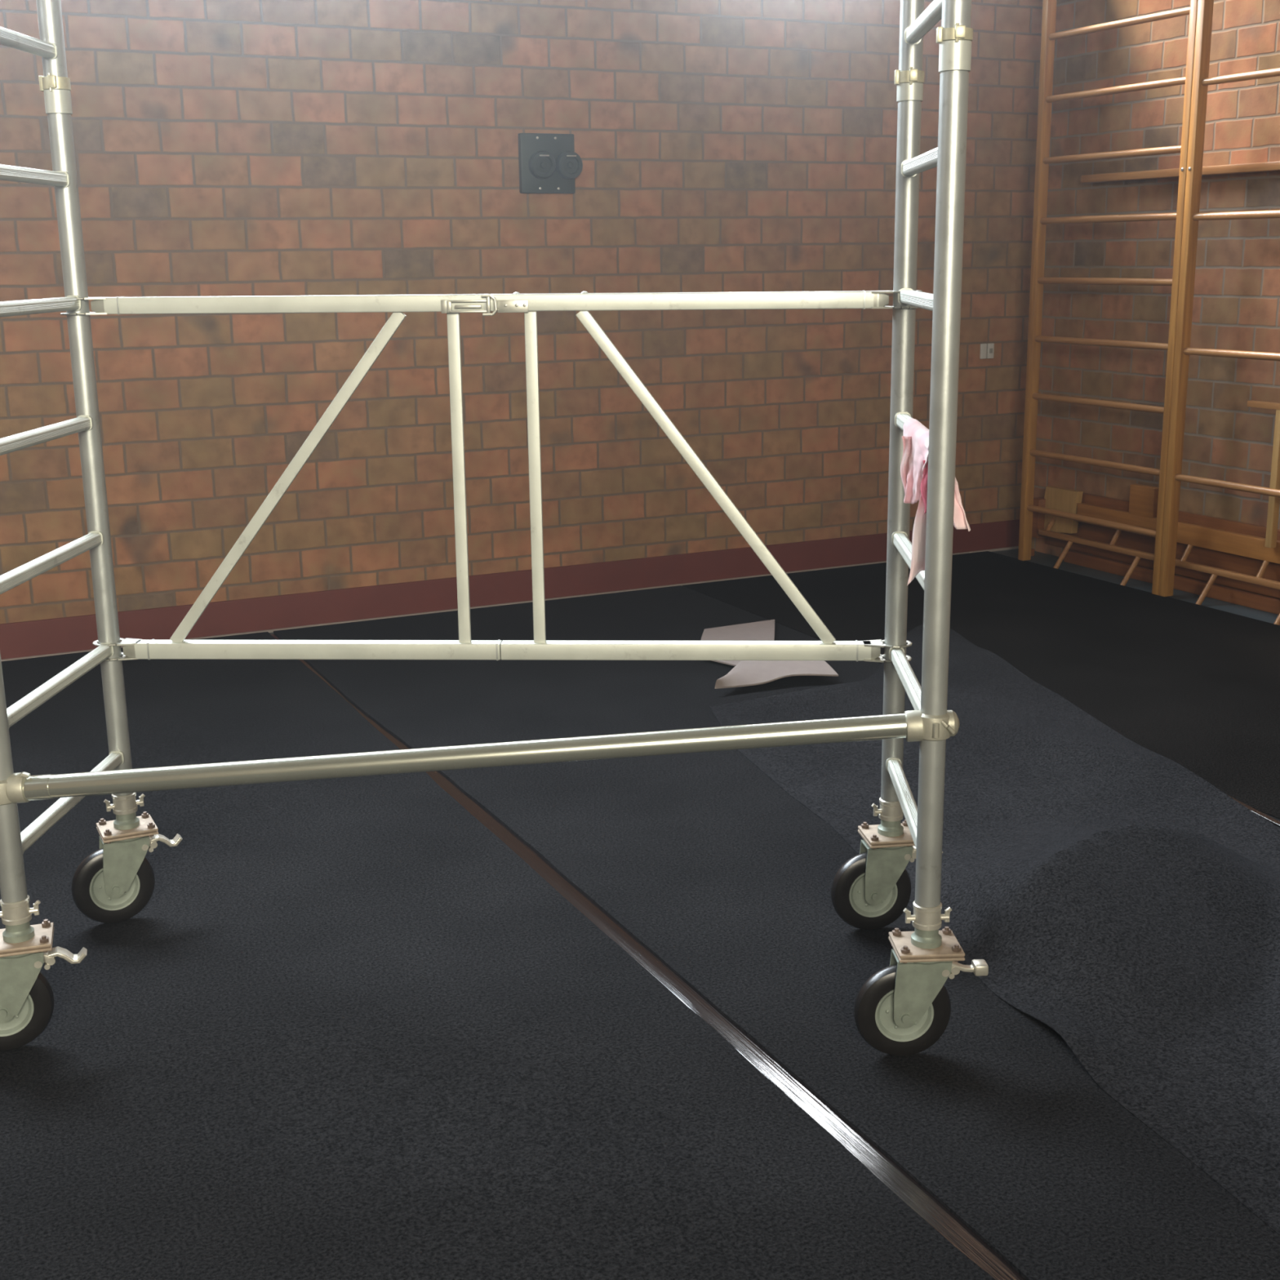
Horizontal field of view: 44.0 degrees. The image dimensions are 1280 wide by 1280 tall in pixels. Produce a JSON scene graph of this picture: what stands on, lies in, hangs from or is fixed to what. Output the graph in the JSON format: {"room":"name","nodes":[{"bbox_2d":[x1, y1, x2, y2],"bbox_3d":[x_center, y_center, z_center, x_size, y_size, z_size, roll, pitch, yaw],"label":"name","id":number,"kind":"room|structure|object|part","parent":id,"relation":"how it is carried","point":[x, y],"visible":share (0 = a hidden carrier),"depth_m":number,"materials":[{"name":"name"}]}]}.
{"room":"school gymnasium","nodes":[
{"label":"school gymnasium","id":0,"kind":"room"},
{"bbox_2d":[0,0,1043,623],"bbox_3d":[-2.271,-1.693,6.552,10.020,3.680,0.220,-7,15,-25],"label":"wall","id":1,"kind":"structure","parent":0,"point":[223,148],"depth_m":7.20,"materials":[{"name":"brick"}]},
{"bbox_2d":[0,519,1019,659],"bbox_3d":[-2.198,-0.047,6.844,9.620,0.161,0.016,-7,15,-25],"label":"baseboard","id":2,"kind":"structure","parent":1,"relation":"attached to","point":[72,633],"depth_m":7.44,"materials":[{"name":"paint"}]},
{"bbox_2d":[0,546,1018,661],"bbox_3d":[-2.191,0.028,6.848,9.620,0.013,0.014,-7,15,-25],"label":"trim","id":3,"kind":"structure","parent":1,"relation":"attached to","point":[1014,547],"depth_m":7.55,"materials":[{"name":"red paint"}]},
{"bbox_2d":[517,133,582,193],"bbox_3d":[-0.402,-2.163,7.189,0.288,0.260,0.086,-7,15,-25],"label":"power outlet","id":4,"kind":"object","parent":1,"relation":"attached to","point":[549,163],"visible":1,"depth_m":7.17,"materials":[{"name":"grey metal"}]},
{"bbox_2d":[979,342,994,359],"bbox_3d":[1.861,-1.549,8.496,0.086,0.080,0.014,-7,15,-25],"label":"wall socket","id":5,"kind":"object","parent":1,"relation":"attached to","point":[987,350],"visible":1,"depth_m":8.49,"materials":[{"name":"white plastic"}]},
{"bbox_2d":[269,548,1278,633],"bbox_3d":[0.294,1.281,1.843,10.020,0.111,11.900,-7,15,-25],"label":"floor","id":6,"kind":"structure","parent":0,"point":[1045,559],"depth_m":7.86,"materials":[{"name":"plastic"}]},
{"bbox_2d":[0,631,995,1279],"bbox_3d":[-1.641,1.436,1.048,5.391,0.011,11.200,-7,15,-25],"label":"carpet strip","id":7,"kind":"object","parent":6,"relation":"on","point":[344,1029],"visible":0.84,"depth_m":3.24,"materials":[{"name":"black carpet"}]},
{"bbox_2d":[0,0,988,1055],"bbox_3d":[-0.365,-0.702,3.296,2.156,3.049,0.833,0,14,3],"label":"scaffold","id":8,"kind":"object","parent":7,"relation":"on","point":[903,1008],"visible":0.99,"depth_m":3.50,"materials":[{"name":"metal"}]},
{"bbox_3d":[-1.298,0.574,3.300,0.062,0.096,0.062,0,14,3],"label":"stem","id":9,"kind":"part","parent":8,"relation":"part of","materials":[{"name":"metal"}]},
{"bbox_3d":[-1.298,0.628,3.313,0.132,0.016,0.116,-5,14,-17],"label":"mounting plate","id":10,"kind":"part","parent":8,"relation":"part of","materials":[{"name":"beige metal"}]},
{"bbox_3d":[-1.223,0.666,3.346,0.104,0.040,0.068,-5,14,-17],"label":"brake lever","id":11,"kind":"part","parent":8,"relation":"part of","materials":[{"name":"metal"}]},
{"bbox_3d":[-1.282,0.417,3.943,0.062,0.096,0.062,0,14,3],"label":"stem","id":12,"kind":"part","parent":8,"relation":"part of","materials":[{"name":"metal"}]},
{"bbox_3d":[-1.281,0.471,3.957,0.132,0.016,0.116,-7,15,-26],"label":"mounting plate","id":13,"kind":"part","parent":8,"relation":"part of","materials":[{"name":"metal"}]},
{"bbox_3d":[-1.211,0.506,4.001,0.104,0.040,0.068,-7,15,-26],"label":"brake lever","id":14,"kind":"part","parent":8,"relation":"part of","materials":[{"name":"metal"}]},
{"bbox_3d":[-0.347,-0.766,3.597,1.764,0.044,0.034,0,14,3],"label":"brace rail","id":15,"kind":"part","parent":8,"relation":"part of","materials":[{"name":"metal"}]},
{"bbox_3d":[-0.337,0.024,3.790,1.764,0.040,0.040,0,14,3],"label":"brace rail","id":16,"kind":"part","parent":8,"relation":"part of","materials":[{"name":"metal"}]},
{"bbox_3d":[-0.287,-0.753,3.577,0.070,0.028,0.008,0,14,3],"label":"latch plate","id":17,"kind":"part","parent":8,"relation":"part of","materials":[{"name":"silver metal"}]},
{"bbox_3d":[0.607,0.474,3.843,0.132,0.016,0.116,-3,14,-7],"label":"mounting plate","id":18,"kind":"part","parent":8,"relation":"part of","materials":[{"name":"beige metal"}]},
{"bbox_3d":[0.607,0.420,3.829,0.062,0.096,0.062,0,14,3],"label":"stem","id":19,"kind":"part","parent":8,"relation":"part of","materials":[{"name":"metal"}]},
{"bbox_3d":[0.683,0.516,3.856,0.110,0.040,0.070,0,14,3],"label":"brake lever","id":20,"kind":"part","parent":8,"relation":"part of","materials":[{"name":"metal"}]},
{"bbox_3d":[0.583,0.570,3.216,0.062,0.096,0.062,0,14,3],"label":"stem","id":21,"kind":"part","parent":8,"relation":"part of","materials":[{"name":"metal"}]},
{"bbox_3d":[0.583,0.624,3.230,0.132,0.016,0.116,-1,14,-2],"label":"mounting plate","id":22,"kind":"part","parent":8,"relation":"part of","materials":[{"name":"metal"}]},
{"bbox_2d":[900,418,970,586],"bbox_3d":[0.598,-0.290,3.263,0.128,0.292,0.400,0,14,3],"label":"cloth","id":23,"kind":"object","parent":8,"relation":"hanging from","point":[914,462],"visible":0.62,"depth_m":3.15,"materials":[{"name":"pink fabric"}]},
{"bbox_3d":[0.659,0.667,3.240,0.105,0.040,0.069,0,14,3],"label":"brake lever","id":24,"kind":"part","parent":8,"relation":"part of","materials":[{"name":"metal"}]},
{"bbox_2d":[270,633,1025,1279],"bbox_3d":[-0.079,0.711,3.941,0.100,0.010,7.140,-7,15,-25],"label":"floor strip","id":25,"kind":"object","parent":6,"relation":"on","point":[884,1168],"visible":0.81,"depth_m":3.30,"materials":[{"name":"black"}]},
{"bbox_2d":[273,585,1279,1279],"bbox_3d":[1.728,1.005,2.612,2.091,0.020,11.200,-7,15,-25],"label":"carpet strip","id":26,"kind":"object","parent":6,"relation":"on","point":[725,877],"depth_m":3.92,"materials":[{"name":"black carpet"}]},
{"bbox_2d":[700,619,838,688],"bbox_3d":[0.442,0.020,6.519,0.502,0.076,1.131,-3,14,-8],"label":"paper","id":27,"kind":"object","parent":26,"relation":"on","point":[744,673],"visible":0.64,"depth_m":6.13,"materials":[{"name":"paper"}]},
{"bbox_2d":[709,624,1279,1235],"bbox_3d":[1.450,0.687,3.577,1.412,0.173,7.103,-4,14,-12],"label":"carpet","id":28,"kind":"object","parent":26,"relation":"on","point":[1110,894],"visible":0.74,"depth_m":3.87,"materials":[{"name":"black carpet"}]},
{"bbox_3d":[1.815,0.510,4.614,0.026,0.010,0.770,-5,14,-16],"label":"tape strip","id":29,"kind":"part","parent":26,"relation":"part of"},
{"bbox_2d":[682,551,1279,819],"bbox_3d":[3.493,0.788,3.434,1.894,0.007,11.200,-7,15,-25],"label":"carpet strip","id":30,"kind":"object","parent":6,"relation":"on","point":[1197,686],"visible":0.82,"depth_m":6.68,"materials":[{"name":"black carpet"}]},
{"bbox_2d":[1031,400,1279,625],"bbox_3d":[2.615,-0.671,7.489,0.253,0.958,2.400,-7,15,-25],"label":"bench","id":31,"kind":"object","parent":6,"relation":"on","point":[1240,555],"visible":0.84,"depth_m":7.66,"materials":[{"name":"orange wood"}]},
{"bbox_3d":[2.633,-0.346,7.496,0.030,0.030,2.260,-7,15,-25],"label":"rail","id":32,"kind":"part","parent":31,"relation":"part of","materials":[{"name":"brown wood"}]},
{"bbox_3d":[2.740,-0.226,7.514,0.030,0.064,2.150,-7,15,-25],"label":"board","id":33,"kind":"part","parent":31,"relation":"part of","materials":[{"name":"brown wood"}]},
{"bbox_3d":[2.830,-0.715,7.049,0.035,0.615,0.036,-7,15,-25],"label":"support post","id":34,"kind":"part","parent":31,"relation":"part of","materials":[{"name":"brown wood"}]},
{"bbox_2d":[1031,0,1279,599],"bbox_3d":[4.726,-1.943,3.155,0.200,5.600,11.700,-7,15,-25],"label":"wall","id":35,"kind":"structure","parent":0,"point":[1236,304],"depth_m":7.68,"materials":[{"name":"brick"}]},
{"bbox_2d":[1017,0,1197,595],"bbox_3d":[2.351,-1.818,7.721,0.282,3.050,1.042,-7,15,-25],"label":"wall bars","id":36,"kind":"object","parent":35,"relation":"attached to","point":[1046,98],"visible":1,"depth_m":7.79,"materials":[{"name":"brown wood"}]},
{"bbox_2d":[1080,160,1279,182],"bbox_3d":[2.902,-2.022,6.717,0.084,0.038,2.960,-7,15,-25],"label":"batten","id":37,"kind":"object","parent":35,"relation":"attached to","point":[1265,166],"visible":1,"depth_m":7.44,"materials":[{"name":"brown wood"}]},
{"bbox_2d":[1158,0,1279,596],"bbox_3d":[2.806,-1.599,6.801,0.282,3.050,1.054,-7,15,-25],"label":"wall bars","id":38,"kind":"object","parent":35,"relation":"attached to","point":[1201,81],"visible":1,"depth_m":7.14,"materials":[{"name":"brown wood"}]}
]}

